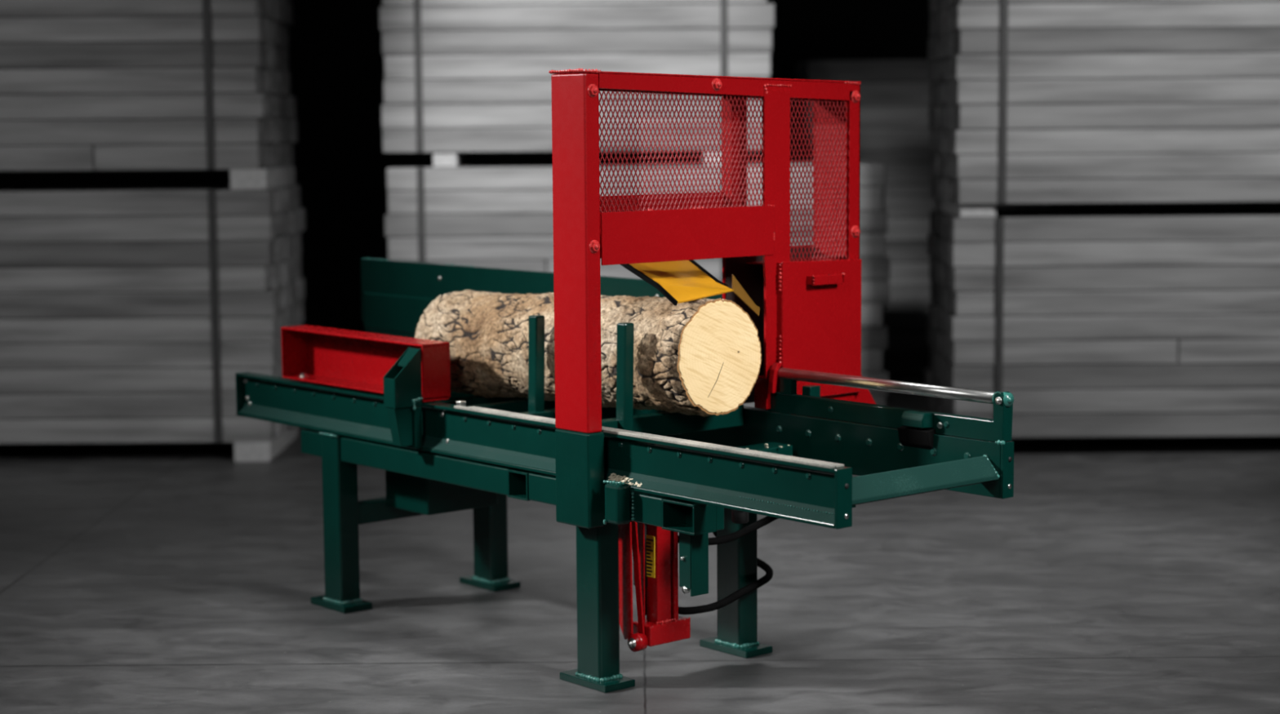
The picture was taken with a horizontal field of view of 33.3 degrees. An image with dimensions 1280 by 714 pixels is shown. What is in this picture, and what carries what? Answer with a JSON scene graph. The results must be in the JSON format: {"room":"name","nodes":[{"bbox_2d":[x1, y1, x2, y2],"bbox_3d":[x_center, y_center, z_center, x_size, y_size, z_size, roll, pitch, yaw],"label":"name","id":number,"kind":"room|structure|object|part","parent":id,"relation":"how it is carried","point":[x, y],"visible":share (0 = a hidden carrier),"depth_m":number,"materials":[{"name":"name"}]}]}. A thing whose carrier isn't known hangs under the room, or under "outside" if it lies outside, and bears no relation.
{"room":"lumber warehouse","nodes":[
{"label":"lumber warehouse","id":0,"kind":"room"},
{"bbox_2d":[0,373,1279,713],"bbox_3d":[0.008,1.115,7.663,20.000,0.200,23.000,0,6,0],"label":"floor","id":1,"kind":"structure","parent":0,"point":[1117,575],"depth_m":8.35,"materials":[{"name":"concrete"}]},
{"bbox_2d":[234,426,297,462],"bbox_3d":[-2.147,0.475,12.310,0.200,0.110,0.980,0,6,0],"label":"block","id":2,"kind":"object","parent":1,"relation":"on","point":[243,451],"visible":0.63,"depth_m":11.83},
{"bbox_2d":[0,184,305,444],"bbox_3d":[-3.602,-0.271,12.313,3.199,1.394,1.172,0,6,0],"label":"bundle","id":3,"kind":"object","parent":2,"relation":"on","point":[129,314],"visible":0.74,"depth_m":11.75,"materials":[{"name":"grey wood"}]},
{"bbox_2d":[230,165,295,190],"bbox_3d":[-2.138,-1.021,12.149,0.200,0.110,0.980,0,6,0],"label":"block","id":4,"kind":"object","parent":3,"relation":"on","point":[277,177],"visible":0.86,"depth_m":11.67,"materials":[{"name":"grey wood"}]},
{"bbox_2d":[0,0,297,171],"bbox_3d":[-3.624,-1.762,12.152,3.177,1.384,1.172,0,6,0],"label":"bundle","id":5,"kind":"object","parent":4,"relation":"on","point":[86,85],"visible":1,"depth_m":11.62,"materials":[{"name":"grey wood"}]},
{"bbox_2d":[235,68,1013,693],"bbox_3d":[-0.162,-0.013,7.811,1.391,2.012,3.586,-6,8,-40],"label":"saw","id":6,"kind":"object","parent":1,"relation":"on","point":[380,397],"visible":0.99,"depth_m":7.22,"materials":[{"name":"green paint"}]},
{"bbox_3d":[-1.610,0.149,8.674,0.063,0.173,0.012,-6,8,-40],"label":"plate","id":7,"kind":"part","parent":6,"relation":"part of","materials":[{"name":"green paint"}]},
{"bbox_3d":[-1.149,0.613,8.211,0.090,0.651,0.123,-6,8,-40],"label":"leg","id":8,"kind":"part","parent":6,"relation":"part of","materials":[{"name":"green paint"}]},
{"bbox_3d":[-1.152,0.949,8.242,0.128,0.024,0.241,-6,8,-40],"label":"foot plate","id":9,"kind":"part","parent":6,"relation":"part of","materials":[{"name":"green paint"}]},
{"bbox_3d":[-0.763,0.473,8.218,0.330,0.200,0.285,-6,8,-40],"label":"hydraulic tank","id":10,"kind":"part","parent":6,"relation":"part of","materials":[{"name":"green metal"}]},
{"bbox_3d":[-0.604,0.907,8.600,0.128,0.024,0.241,-6,8,-40],"label":"foot plate","id":11,"kind":"part","parent":6,"relation":"part of","materials":[{"name":"green paint"}]},
{"bbox_3d":[-0.601,0.578,8.569,0.090,0.636,0.123,-6,8,-40],"label":"leg","id":12,"kind":"part","parent":6,"relation":"part of","materials":[{"name":"green paint"}]},
{"bbox_3d":[-0.517,0.277,7.411,0.063,0.172,3.363,-6,8,-40],"label":"rail","id":13,"kind":"part","parent":6,"relation":"part of","materials":[{"name":"green metal"}]},
{"bbox_2d":[414,289,761,417],"bbox_3d":[-0.224,-0.029,7.624,0.404,0.442,1.502,-6,8,-40],"label":"log","id":14,"kind":"object","parent":6,"relation":"on","point":[700,357],"visible":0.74,"depth_m":7.18,"materials":[{"name":"brown wood"}]},
{"bbox_3d":[-0.142,1.067,7.075,0.128,0.024,0.241,-6,8,-40],"label":"foot plate","id":15,"kind":"part","parent":6,"relation":"part of","materials":[{"name":"green paint"}]},
{"bbox_3d":[-0.139,0.739,7.044,0.090,0.636,0.123,-6,8,-40],"label":"leg","id":16,"kind":"part","parent":6,"relation":"part of","materials":[{"name":"green paint"}]},
{"bbox_2d":[608,473,642,487],"bbox_3d":[-0.044,0.395,6.846,0.034,0.027,0.166,-6,8,-40],"label":"heap","id":17,"kind":"object","parent":6,"relation":"on","point":[611,477],"visible":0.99,"depth_m":6.86,"materials":[{"name":"beige wood"}]},
{"bbox_3d":[-0.051,0.743,7.115,0.008,0.401,0.078,-6,8,-40],"label":"arm plate","id":18,"kind":"part","parent":6,"relation":"part of","materials":[{"name":"red paint"}]},
{"bbox_3d":[0.142,-0.676,7.030,0.733,0.393,0.005,-6,8,-40],"label":"panel","id":19,"kind":"part","parent":6,"relation":"part of","materials":[{"name":"red paint"}]},
{"bbox_3d":[0.167,-0.405,7.058,0.764,0.169,0.006,-6,8,-40],"label":"header panel","id":20,"kind":"part","parent":6,"relation":"part of","materials":[{"name":"red paint"}]},
{"bbox_3d":[0.250,-0.381,7.250,1.257,1.154,0.176,-6,8,-40],"label":"saw frame","id":21,"kind":"part","parent":6,"relation":"part of","materials":[{"name":"red paint"}]},
{"bbox_3d":[0.337,1.017,7.512,0.128,0.024,0.241,-6,8,-40],"label":"foot plate","id":22,"kind":"part","parent":6,"relation":"part of","materials":[{"name":"green paint"}]},
{"bbox_3d":[0.340,0.688,7.481,0.090,0.636,0.123,-6,8,-40],"label":"leg","id":23,"kind":"part","parent":6,"relation":"part of","materials":[{"name":"green paint"}]},
{"bbox_3d":[0.618,-0.619,7.447,0.311,0.561,0.005,-6,8,-40],"label":"panel","id":24,"kind":"part","parent":6,"relation":"part of","materials":[{"name":"red paint"}]},
{"bbox_3d":[0.636,-0.100,7.464,0.392,0.481,0.006,-6,8,-40],"label":"door","id":25,"kind":"part","parent":6,"relation":"part of","materials":[{"name":"red paint"}]},
{"bbox_3d":[0.643,-0.269,7.427,0.152,0.033,0.034,-6,8,-40],"label":"handle","id":26,"kind":"part","parent":6,"relation":"part of","materials":[{"name":"red paint"}]},
{"bbox_3d":[0.034,0.222,7.882,0.052,0.172,3.363,-6,8,-40],"label":"rail","id":27,"kind":"part","parent":6,"relation":"part of","materials":[{"name":"green metal"}]},
{"bbox_3d":[0.584,0.405,6.138,0.063,0.173,0.012,-6,8,-40],"label":"plate","id":28,"kind":"part","parent":6,"relation":"part of","materials":[{"name":"green paint"}]},
{"bbox_3d":[0.783,0.193,6.995,0.018,0.064,1.053,-6,8,-40],"label":"plate","id":29,"kind":"part","parent":6,"relation":"part of","materials":[{"name":"green paint"}]},
{"bbox_3d":[0.820,0.401,6.427,0.668,0.010,0.080,-6,8,-40],"label":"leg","id":30,"kind":"part","parent":6,"relation":"part of","materials":[{"name":"green paint"}]},
{"bbox_3d":[1.135,0.349,6.610,0.052,0.175,0.012,-6,8,-40],"label":"plate","id":31,"kind":"part","parent":6,"relation":"part of","materials":[{"name":"green paint"}]},
{"bbox_2d":[795,59,1049,373],"bbox_3d":[2.092,-1.070,16.053,1.799,2.277,1.146,0,6,0],"label":"bundle","id":32,"kind":"object","parent":1,"relation":"on","point":[895,93],"visible":0.13,"depth_m":15.46,"materials":[{"name":"grey wood"}]},
{"bbox_3d":[1.953,0.443,12.370,0.140,0.100,0.980,0,6,0],"label":"block","id":33,"kind":"object","parent":1,"relation":"on","visible":0},
{"bbox_2d":[923,207,1279,438],"bbox_3d":[3.355,-0.227,12.323,3.287,1.222,1.172,0,6,0],"label":"bundle","id":34,"kind":"object","parent":33,"relation":"on","point":[1095,322],"visible":0.87,"depth_m":11.76,"materials":[{"name":"grey wood"}]},
{"bbox_2d":[935,199,995,217],"bbox_3d":[1.854,-0.855,12.210,0.200,0.073,0.980,0,6,0],"label":"block","id":35,"kind":"object","parent":34,"relation":"on","point":[953,209],"visible":0.78,"depth_m":11.72,"materials":[{"name":"grey wood"}]},
{"bbox_2d":[927,0,1279,204],"bbox_3d":[3.348,-1.581,12.178,3.280,1.354,1.172,0,6,0],"label":"bundle","id":36,"kind":"object","parent":35,"relation":"on","point":[1058,75],"visible":1,"depth_m":11.63,"materials":[{"name":"grey wood"}]},
{"bbox_2d":[0,0,1279,332],"bbox_3d":[-0.024,-3.187,18.666,20.000,6.000,0.200,0,6,0],"label":"wall","id":37,"kind":"structure","parent":0,"point":[336,65],"depth_m":18.69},
{"bbox_3d":[1.103,0.363,13.125,0.140,0.110,0.980,0,6,0],"label":"block","id":38,"kind":"object","parent":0,"visible":0},
{"bbox_2d":[384,161,889,407],"bbox_3d":[-0.010,-0.433,13.103,2.965,1.494,1.172,0,6,0],"label":"bundle","id":39,"kind":"object","parent":38,"relation":"on","point":[491,215],"visible":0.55,"depth_m":12.49,"materials":[{"name":"grey wood"}]},
{"bbox_2d":[432,152,470,167],"bbox_3d":[-1.139,-1.203,12.955,0.140,0.085,0.980,0,6,0],"label":"block","id":40,"kind":"object","parent":39,"relation":"on","point":[439,159],"visible":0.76,"depth_m":12.47,"materials":[{"name":"grey wood"}]},
{"bbox_2d":[378,0,774,152],"bbox_3d":[-0.364,-1.959,12.938,2.298,1.410,1.172,0,6,0],"label":"bundle","id":41,"kind":"object","parent":40,"relation":"on","point":[478,68],"visible":0.8,"depth_m":12.39,"materials":[{"name":"grey wood"}]},
{"bbox_2d":[698,150,721,164],"bbox_3d":[0.441,-1.215,12.955,0.140,0.085,0.980,0,6,0],"label":"block","id":42,"kind":"object","parent":39,"relation":"on","point":[700,153],"visible":0.27,"depth_m":12.47,"materials":[{"name":"grey wood"}]}
]}

